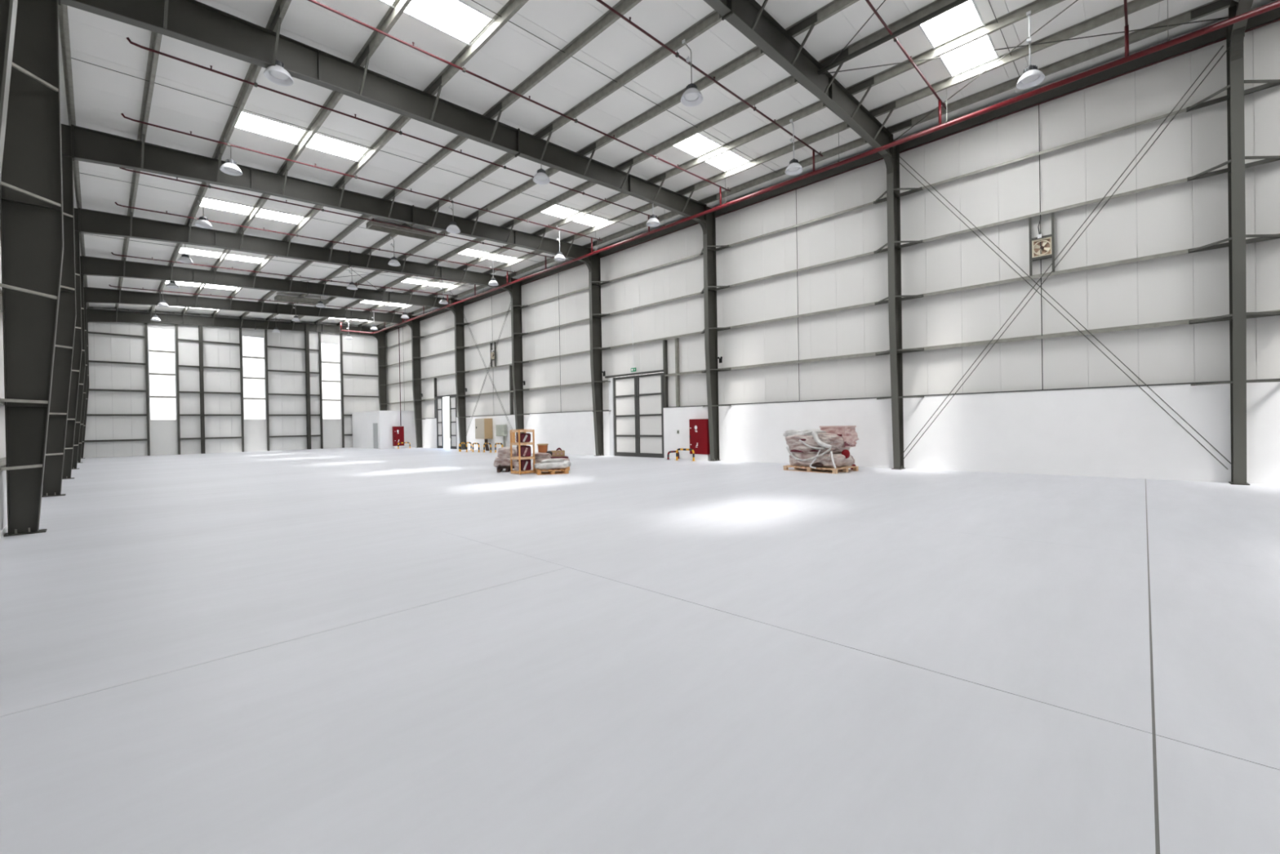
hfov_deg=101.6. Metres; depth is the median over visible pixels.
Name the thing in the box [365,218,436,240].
roof vent
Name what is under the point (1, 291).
wall girt
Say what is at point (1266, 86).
girt
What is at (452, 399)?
door
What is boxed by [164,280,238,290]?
skylight
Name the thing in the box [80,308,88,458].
steel column
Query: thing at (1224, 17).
brace
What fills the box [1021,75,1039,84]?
diffuser
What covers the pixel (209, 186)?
branch
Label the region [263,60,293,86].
lamp
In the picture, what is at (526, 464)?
pack
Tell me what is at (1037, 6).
purlin
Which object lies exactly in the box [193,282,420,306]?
rod
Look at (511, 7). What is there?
purlin
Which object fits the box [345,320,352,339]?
lamp
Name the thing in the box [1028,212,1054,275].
wall fan
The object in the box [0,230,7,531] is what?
wall
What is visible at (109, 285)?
branch
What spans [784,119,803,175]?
lamp
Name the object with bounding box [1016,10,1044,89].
lamp
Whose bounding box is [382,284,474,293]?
brace
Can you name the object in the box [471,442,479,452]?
barrier
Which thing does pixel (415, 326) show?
steel column
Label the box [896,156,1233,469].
brace
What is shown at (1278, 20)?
girt
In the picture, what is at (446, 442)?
ground
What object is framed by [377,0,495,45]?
skylight
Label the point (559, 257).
lamp
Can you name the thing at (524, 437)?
pack
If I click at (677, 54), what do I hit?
branch
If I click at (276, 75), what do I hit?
diffuser
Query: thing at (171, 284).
lamp
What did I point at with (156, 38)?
purlin
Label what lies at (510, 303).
brace
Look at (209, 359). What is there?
wall
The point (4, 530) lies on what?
baseboard
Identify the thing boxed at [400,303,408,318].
lamp
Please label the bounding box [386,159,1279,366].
girt
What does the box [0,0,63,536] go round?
steel column
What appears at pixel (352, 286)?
lamp
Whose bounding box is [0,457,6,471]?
wall girt
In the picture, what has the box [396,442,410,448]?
barrier
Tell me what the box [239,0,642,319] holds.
purlin
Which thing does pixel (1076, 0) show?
brace
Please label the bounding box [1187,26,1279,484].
steel column
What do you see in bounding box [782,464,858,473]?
pallet
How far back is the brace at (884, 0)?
11.67 m
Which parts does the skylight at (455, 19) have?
panel, panel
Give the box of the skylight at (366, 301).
[360,299,406,306]
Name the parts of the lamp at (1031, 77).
rod, lamp shade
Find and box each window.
[147,327,177,420]
[241,335,266,419]
[320,342,341,419]
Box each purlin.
[57,3,88,308]
[115,31,162,310]
[148,0,291,312]
[181,0,412,315]
[210,0,528,316]
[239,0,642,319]
[265,9,721,320]
[290,0,859,322]
[313,0,956,324]
[336,0,1065,325]
[358,0,1164,326]
[375,0,1231,328]
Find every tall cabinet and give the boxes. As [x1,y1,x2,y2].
[392,426,404,448]
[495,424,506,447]
[688,418,710,460]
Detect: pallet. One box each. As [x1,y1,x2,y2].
[496,466,514,472]
[534,467,568,475]
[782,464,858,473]
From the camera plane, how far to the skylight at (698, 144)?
17.52 m
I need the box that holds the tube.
[817,0,969,75]
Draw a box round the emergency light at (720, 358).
[717,356,722,363]
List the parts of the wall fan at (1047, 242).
post, sill, post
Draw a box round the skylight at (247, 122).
[235,111,370,162]
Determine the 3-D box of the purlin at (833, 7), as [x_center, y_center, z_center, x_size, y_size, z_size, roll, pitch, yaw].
[-6.817,-8.831,21.740,60.003,0.198,0.140,-1,0,44]
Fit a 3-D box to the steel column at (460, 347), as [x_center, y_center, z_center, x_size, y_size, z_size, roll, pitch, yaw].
[-12.957,-3.722,37.115,1.471,10.695,1.144,-1,0,44]
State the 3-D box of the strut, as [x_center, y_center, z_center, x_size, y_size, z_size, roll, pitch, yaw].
[-1.732,-9.075,27.002,59.943,0.376,0.120,-1,0,44]
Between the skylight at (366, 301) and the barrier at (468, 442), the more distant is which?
the skylight at (366, 301)
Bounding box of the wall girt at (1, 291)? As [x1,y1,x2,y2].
[0,288,2,312]
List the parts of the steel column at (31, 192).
plate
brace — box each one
[288,271,388,282]
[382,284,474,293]
[461,308,516,441]
[462,302,511,444]
[822,0,885,74]
[823,17,1228,74]
[893,0,1078,142]
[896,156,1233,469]
[899,45,1230,459]
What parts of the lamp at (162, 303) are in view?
lamp shade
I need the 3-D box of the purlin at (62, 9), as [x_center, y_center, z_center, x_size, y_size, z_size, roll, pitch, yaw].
[-14.724,-8.081,13.528,60.003,0.198,0.140,-1,0,44]
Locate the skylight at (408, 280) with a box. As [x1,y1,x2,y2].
[400,278,453,288]
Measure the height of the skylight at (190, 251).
0.298 m
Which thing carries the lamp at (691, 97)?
hanging from the purlin at (713, 18)
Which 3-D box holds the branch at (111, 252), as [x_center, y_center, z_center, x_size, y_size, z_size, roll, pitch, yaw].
[-18.185,-8.379,29.554,0.072,0.924,16.522,-1,0,44]
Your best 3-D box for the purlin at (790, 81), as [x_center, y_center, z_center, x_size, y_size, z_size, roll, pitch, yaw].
[-5.652,-8.942,22.949,60.003,0.198,0.140,-1,0,44]
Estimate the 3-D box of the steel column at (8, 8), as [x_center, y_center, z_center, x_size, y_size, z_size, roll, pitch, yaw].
[-4.703,-3.219,3.465,1.472,9.762,0.724,-1,0,44]
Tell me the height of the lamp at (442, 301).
1.531 m
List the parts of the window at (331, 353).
pane, pane, pane, pane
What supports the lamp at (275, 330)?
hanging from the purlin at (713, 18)
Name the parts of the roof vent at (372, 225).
frame, frame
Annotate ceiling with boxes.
[58,0,1275,327]
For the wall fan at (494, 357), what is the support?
attached to the wall at (1055, 406)
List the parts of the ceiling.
panel, panel, panel, panel, panel, panel, panel, panel, panel, panel, panel, panel, panel, panel, panel, panel, panel, panel, panel, panel, panel, panel, panel, panel, panel, panel, panel, panel, panel, panel, panel, panel, panel, panel, panel, panel, panel, panel, panel, panel, panel, panel, panel, panel, panel, panel, panel, panel, panel, panel, panel, panel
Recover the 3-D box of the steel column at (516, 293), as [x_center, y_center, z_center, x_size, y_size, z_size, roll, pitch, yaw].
[-7.686,-3.786,32.033,1.471,10.695,1.144,-1,0,44]
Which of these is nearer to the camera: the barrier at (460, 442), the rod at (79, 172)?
the rod at (79, 172)
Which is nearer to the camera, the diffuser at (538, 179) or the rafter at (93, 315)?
the diffuser at (538, 179)
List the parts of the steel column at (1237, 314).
plate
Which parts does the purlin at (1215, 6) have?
lap plate, lap plate, lap plate, lap plate, lap plate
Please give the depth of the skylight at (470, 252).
27.77 m
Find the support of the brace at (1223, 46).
attached to the steel column at (893, 194)
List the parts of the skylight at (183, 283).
panel, panel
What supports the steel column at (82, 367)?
on the floor
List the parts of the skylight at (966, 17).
panel, panel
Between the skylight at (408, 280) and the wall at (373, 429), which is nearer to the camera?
the skylight at (408, 280)
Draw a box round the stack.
[532,452,569,464]
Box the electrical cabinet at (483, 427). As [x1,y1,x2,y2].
[475,417,493,450]
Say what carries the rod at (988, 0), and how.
attached to the purlin at (606, 20)
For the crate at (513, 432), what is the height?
1.492 m
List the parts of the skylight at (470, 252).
panel, panel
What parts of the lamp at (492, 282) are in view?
lamp shade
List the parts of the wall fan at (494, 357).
post, post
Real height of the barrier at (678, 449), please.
0.522 m
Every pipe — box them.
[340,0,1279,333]
[393,326,400,422]
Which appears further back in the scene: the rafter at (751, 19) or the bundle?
the bundle
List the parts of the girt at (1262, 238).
lap plate, lap plate, lap plate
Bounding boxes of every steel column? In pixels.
[0,0,17,184]
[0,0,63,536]
[41,124,75,497]
[62,208,82,479]
[71,256,85,469]
[77,286,87,462]
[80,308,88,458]
[373,328,389,410]
[405,315,425,448]
[448,299,470,449]
[504,278,529,445]
[582,248,611,456]
[697,206,731,461]
[873,139,924,469]
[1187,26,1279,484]
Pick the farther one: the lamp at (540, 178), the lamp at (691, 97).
the lamp at (540, 178)
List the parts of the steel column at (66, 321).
plate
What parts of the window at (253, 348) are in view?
pane, pane, pane, pane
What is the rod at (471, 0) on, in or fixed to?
attached to the purlin at (606, 20)
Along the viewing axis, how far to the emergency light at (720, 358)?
22.06 m
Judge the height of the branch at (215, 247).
0.924 m
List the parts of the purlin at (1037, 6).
lap plate, lap plate, lap plate, lap plate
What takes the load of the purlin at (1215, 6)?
on the rafter at (1237, 7)
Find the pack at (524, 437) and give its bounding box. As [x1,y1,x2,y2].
[516,433,530,442]
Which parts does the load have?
box lid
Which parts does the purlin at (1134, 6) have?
lap plate, lap plate, lap plate, lap plate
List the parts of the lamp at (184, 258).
lamp shade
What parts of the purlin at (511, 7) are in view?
lap plate, lap plate, lap plate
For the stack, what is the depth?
18.48 m
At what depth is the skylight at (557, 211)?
22.64 m
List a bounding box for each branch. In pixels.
[109,284,410,321]
[111,252,457,305]
[115,201,517,283]
[119,167,554,269]
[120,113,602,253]
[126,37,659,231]
[215,247,475,295]
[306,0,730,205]
[595,0,822,171]
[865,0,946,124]
[1124,0,1128,57]
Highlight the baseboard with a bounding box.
[0,524,7,540]
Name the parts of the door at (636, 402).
frame, frame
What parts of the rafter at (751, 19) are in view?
plate, plate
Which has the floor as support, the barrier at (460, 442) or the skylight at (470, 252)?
the barrier at (460, 442)
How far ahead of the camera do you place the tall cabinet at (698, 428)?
22.52 m
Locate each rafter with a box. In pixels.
[57,0,706,222]
[71,124,591,262]
[78,207,512,289]
[82,255,455,309]
[85,286,412,324]
[87,308,378,336]
[703,0,893,158]
[1228,0,1253,42]
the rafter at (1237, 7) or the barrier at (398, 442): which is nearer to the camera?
the rafter at (1237, 7)
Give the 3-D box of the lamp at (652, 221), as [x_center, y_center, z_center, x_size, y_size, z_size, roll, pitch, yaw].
[0.481,-8.349,19.551,0.524,1.531,0.524,-1,0,44]
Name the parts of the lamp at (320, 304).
lamp shade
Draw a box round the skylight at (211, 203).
[200,197,305,224]
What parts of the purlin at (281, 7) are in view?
lap plate, lap plate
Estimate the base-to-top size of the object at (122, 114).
0.924 m
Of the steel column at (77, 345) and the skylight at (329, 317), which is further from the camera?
the skylight at (329, 317)
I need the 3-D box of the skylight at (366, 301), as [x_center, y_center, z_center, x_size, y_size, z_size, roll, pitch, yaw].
[-18.742,-9.036,37.896,1.080,0.298,3.360,-1,0,44]
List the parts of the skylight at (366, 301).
panel, panel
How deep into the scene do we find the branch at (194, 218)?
22.51 m
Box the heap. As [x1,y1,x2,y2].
[493,446,517,467]
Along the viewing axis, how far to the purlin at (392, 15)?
14.03 m
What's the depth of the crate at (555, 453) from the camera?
18.84 m
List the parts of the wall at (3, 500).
wall panel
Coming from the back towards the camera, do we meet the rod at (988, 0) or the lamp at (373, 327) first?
the lamp at (373, 327)
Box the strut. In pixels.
[385,0,1279,332]
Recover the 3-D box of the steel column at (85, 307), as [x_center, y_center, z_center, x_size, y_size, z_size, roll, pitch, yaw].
[-31.062,-2.900,28.878,1.472,9.762,0.724,-1,0,44]
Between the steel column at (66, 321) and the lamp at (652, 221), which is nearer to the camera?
the steel column at (66, 321)
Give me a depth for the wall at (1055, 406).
15.72 m
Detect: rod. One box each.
[71,57,634,226]
[79,172,542,262]
[84,233,476,288]
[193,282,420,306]
[471,0,777,173]
[987,0,1020,78]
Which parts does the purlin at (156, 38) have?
lap plate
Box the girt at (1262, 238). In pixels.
[389,233,1279,385]
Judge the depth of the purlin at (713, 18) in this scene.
14.12 m
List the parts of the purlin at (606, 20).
lap plate, lap plate, lap plate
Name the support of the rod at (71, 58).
attached to the purlin at (606, 20)
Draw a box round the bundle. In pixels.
[514,461,519,471]
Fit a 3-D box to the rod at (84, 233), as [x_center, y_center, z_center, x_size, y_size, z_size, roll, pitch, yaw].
[-16.941,-8.599,28.086,0.016,0.909,17.901,-1,0,44]
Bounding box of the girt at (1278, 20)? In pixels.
[385,18,1279,333]
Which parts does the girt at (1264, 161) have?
lap plate, lap plate, lap plate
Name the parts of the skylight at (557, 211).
panel, panel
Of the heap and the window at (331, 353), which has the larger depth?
the window at (331, 353)
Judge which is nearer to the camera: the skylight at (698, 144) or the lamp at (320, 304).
the skylight at (698, 144)
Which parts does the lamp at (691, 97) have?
rod, lamp shade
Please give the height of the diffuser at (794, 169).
0.010 m
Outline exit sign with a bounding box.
[631,308,635,372]
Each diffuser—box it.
[223,167,238,172]
[269,70,288,79]
[535,177,546,181]
[684,93,698,101]
[787,167,799,171]
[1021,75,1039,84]
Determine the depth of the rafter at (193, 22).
12.02 m
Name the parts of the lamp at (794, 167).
rod, lamp shade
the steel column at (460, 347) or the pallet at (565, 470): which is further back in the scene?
the steel column at (460, 347)
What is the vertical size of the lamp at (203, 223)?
0.943 m
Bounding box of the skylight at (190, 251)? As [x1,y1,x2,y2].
[178,247,265,263]
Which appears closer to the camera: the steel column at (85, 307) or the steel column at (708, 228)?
the steel column at (708, 228)
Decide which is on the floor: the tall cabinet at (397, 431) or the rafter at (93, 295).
the tall cabinet at (397, 431)
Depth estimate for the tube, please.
11.73 m
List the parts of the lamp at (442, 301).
lamp shade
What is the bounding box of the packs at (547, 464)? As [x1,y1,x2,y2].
[533,458,570,469]
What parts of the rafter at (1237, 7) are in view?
plate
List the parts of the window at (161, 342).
pane, pane, pane, pane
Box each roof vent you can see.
[274,294,328,305]
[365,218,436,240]
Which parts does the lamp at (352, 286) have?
lamp shade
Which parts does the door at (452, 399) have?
frame, frame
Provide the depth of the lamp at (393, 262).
23.79 m
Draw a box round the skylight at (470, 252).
[457,248,518,262]
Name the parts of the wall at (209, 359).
wall panel, wall panel, wall panel, wall panel, wall post, wall panel, wall panel, wall post, wall panel, wall panel, wall panel, wall panel, wall post, wall panel, wall panel, wall post, wall panel, wall panel, wall panel, wall panel, wall post, wall panel, wall panel, wall post, wall panel, wall panel, wall panel, wall panel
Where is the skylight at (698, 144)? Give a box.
[672,133,750,172]
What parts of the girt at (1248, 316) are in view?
rail, rail, lap plate, lap plate, rail, lap plate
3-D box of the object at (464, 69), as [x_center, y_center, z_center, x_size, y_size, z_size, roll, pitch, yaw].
[-2.247,-8.571,14.188,0.072,0.924,16.522,-1,0,44]
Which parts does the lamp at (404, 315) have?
lamp shade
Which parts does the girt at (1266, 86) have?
lap plate, lap plate, lap plate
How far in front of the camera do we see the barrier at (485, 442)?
32.66 m
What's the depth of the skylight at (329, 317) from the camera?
43.00 m
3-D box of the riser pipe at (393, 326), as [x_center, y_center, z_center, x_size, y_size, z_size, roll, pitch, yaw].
[-19.533,-4.062,41.934,0.060,7.950,0.560,-1,0,44]
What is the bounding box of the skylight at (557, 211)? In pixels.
[541,204,608,226]
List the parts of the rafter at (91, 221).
plate, plate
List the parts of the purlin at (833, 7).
lap plate, lap plate, lap plate, lap plate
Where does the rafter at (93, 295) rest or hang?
attached to the steel column at (415, 326)
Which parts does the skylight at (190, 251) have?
panel, panel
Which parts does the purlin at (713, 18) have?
lap plate, lap plate, lap plate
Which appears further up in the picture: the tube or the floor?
the tube
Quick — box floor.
[0,447,1279,853]
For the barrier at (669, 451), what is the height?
0.382 m
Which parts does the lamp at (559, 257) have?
lamp shade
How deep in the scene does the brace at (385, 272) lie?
29.28 m
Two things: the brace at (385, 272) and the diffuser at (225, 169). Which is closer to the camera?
the diffuser at (225, 169)
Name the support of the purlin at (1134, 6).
on the rafter at (93, 315)
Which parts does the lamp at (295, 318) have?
lamp shade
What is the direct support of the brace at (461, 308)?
attached to the steel column at (516, 293)
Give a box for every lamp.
[150,307,160,320]
[157,289,168,306]
[165,280,179,288]
[177,244,193,263]
[194,200,213,228]
[219,137,242,176]
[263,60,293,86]
[271,315,279,332]
[291,302,300,321]
[315,295,325,307]
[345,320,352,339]
[346,266,357,289]
[370,311,377,329]
[387,236,400,266]
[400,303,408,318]
[439,280,448,304]
[445,197,460,233]
[488,255,498,285]
[533,163,550,184]
[554,225,565,261]
[646,203,660,226]
[680,39,702,106]
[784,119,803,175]
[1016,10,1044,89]
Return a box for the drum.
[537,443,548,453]
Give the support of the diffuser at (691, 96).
attached to the lamp at (691, 97)
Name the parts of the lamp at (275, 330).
lamp shade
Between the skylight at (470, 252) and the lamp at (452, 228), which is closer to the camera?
the lamp at (452, 228)
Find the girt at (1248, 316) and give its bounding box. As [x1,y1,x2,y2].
[389,309,1279,404]
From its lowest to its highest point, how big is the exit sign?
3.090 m
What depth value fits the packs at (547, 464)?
17.36 m
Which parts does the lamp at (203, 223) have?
lamp shade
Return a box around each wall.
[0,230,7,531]
[83,306,387,457]
[351,410,417,448]
[386,0,1279,484]
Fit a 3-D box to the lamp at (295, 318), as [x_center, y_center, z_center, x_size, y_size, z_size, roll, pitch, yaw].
[-23.531,-7.895,35.703,0.524,1.279,0.524,-1,0,44]
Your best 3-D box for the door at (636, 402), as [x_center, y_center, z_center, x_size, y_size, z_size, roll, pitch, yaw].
[-0.194,-0.533,25.734,3.690,4.000,0.200,-1,0,44]
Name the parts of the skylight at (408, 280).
panel, panel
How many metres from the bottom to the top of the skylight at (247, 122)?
0.298 m
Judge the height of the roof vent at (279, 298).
0.365 m
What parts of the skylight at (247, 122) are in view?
panel, panel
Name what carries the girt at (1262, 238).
attached to the wall at (1055, 406)
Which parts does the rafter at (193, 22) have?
plate, plate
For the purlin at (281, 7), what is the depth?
13.83 m
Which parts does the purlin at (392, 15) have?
lap plate, lap plate, lap plate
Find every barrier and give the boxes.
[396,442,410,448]
[458,441,471,451]
[459,442,468,452]
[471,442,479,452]
[483,442,491,452]
[494,442,502,452]
[666,450,679,459]
[675,448,696,461]
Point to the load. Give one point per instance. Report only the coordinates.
(828, 446)
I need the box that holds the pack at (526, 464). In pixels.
[516,458,531,471]
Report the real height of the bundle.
0.312 m
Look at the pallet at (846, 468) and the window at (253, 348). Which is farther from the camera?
the window at (253, 348)
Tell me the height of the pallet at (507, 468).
0.150 m
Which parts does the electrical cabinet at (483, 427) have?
door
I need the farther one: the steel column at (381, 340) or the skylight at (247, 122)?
the steel column at (381, 340)
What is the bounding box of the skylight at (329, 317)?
[328,317,367,321]
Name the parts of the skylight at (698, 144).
panel, panel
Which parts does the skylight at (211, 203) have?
panel, panel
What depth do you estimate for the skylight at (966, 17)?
12.42 m
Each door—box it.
[435,395,457,448]
[608,372,664,457]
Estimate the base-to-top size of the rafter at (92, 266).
1.773 m
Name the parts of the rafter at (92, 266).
plate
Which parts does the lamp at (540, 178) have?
lamp shade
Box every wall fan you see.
[489,342,496,367]
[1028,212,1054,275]
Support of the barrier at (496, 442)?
on the floor
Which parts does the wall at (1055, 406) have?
wall panel, wall panel, wall panel, wall panel, sag rod, wall panel, wall panel, wall panel, wall panel, wall panel, wall panel, door post, wall panel, wall panel, wall panel, wall panel, wall panel, wall panel, wall panel, wall panel, sag rod, wall panel, wall panel, wall panel, door post, wall panel, wall panel, wall panel, wall panel, sag rod, wall panel, wall panel, wall panel, wall panel, wall panel, wall panel, wall panel, wall panel, wall panel, wall panel, door post, wall panel, door post, wall panel, wall panel, wall panel, wall panel, wall panel, wall panel, sag rod, wall panel, wall panel, wall panel, wall panel, wall panel, wall panel, wall panel, wall panel, sag rod, wall panel, wall panel, wall panel, wall panel, wall panel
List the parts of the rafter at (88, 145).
plate, plate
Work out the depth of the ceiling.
14.17 m
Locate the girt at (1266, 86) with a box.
[387,82,1279,347]
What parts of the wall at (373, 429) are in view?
door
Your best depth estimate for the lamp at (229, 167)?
15.01 m
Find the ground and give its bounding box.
[444,439,449,448]
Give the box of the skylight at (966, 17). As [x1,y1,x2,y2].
[918,0,999,77]
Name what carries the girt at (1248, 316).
attached to the wall at (1055, 406)
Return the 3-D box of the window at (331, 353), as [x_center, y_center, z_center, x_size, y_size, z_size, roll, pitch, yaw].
[-26.384,-3.893,44.624,0.140,6.500,1.480,-1,0,44]
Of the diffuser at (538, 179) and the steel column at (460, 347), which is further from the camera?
the steel column at (460, 347)
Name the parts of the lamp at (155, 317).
lamp shade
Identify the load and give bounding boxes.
[782,425,858,468]
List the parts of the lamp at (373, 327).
lamp shade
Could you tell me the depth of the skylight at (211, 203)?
20.41 m
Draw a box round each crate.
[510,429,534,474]
[551,449,564,456]
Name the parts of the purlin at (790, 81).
lap plate, lap plate, lap plate, lap plate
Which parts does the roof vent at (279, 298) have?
frame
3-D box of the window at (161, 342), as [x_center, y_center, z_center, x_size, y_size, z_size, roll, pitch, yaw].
[-33.780,-3.725,36.950,0.140,6.500,1.440,-1,0,44]
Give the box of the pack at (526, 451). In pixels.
[516,444,531,456]
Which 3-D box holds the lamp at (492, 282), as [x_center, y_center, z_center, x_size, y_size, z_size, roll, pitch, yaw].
[-7.726,-8.249,27.463,0.524,1.531,0.524,-1,0,44]
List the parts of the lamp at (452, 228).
lamp shade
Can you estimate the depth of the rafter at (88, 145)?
17.15 m
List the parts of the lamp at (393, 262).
lamp shade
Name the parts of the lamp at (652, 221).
lamp shade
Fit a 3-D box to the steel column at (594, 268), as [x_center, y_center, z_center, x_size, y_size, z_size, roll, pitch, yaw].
[-2.414,-3.849,26.951,1.471,10.695,1.144,-1,0,44]
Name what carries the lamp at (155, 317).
hanging from the purlin at (281, 7)
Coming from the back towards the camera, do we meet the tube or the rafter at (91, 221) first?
the rafter at (91, 221)
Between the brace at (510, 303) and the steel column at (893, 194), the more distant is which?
the brace at (510, 303)
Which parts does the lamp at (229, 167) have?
lamp shade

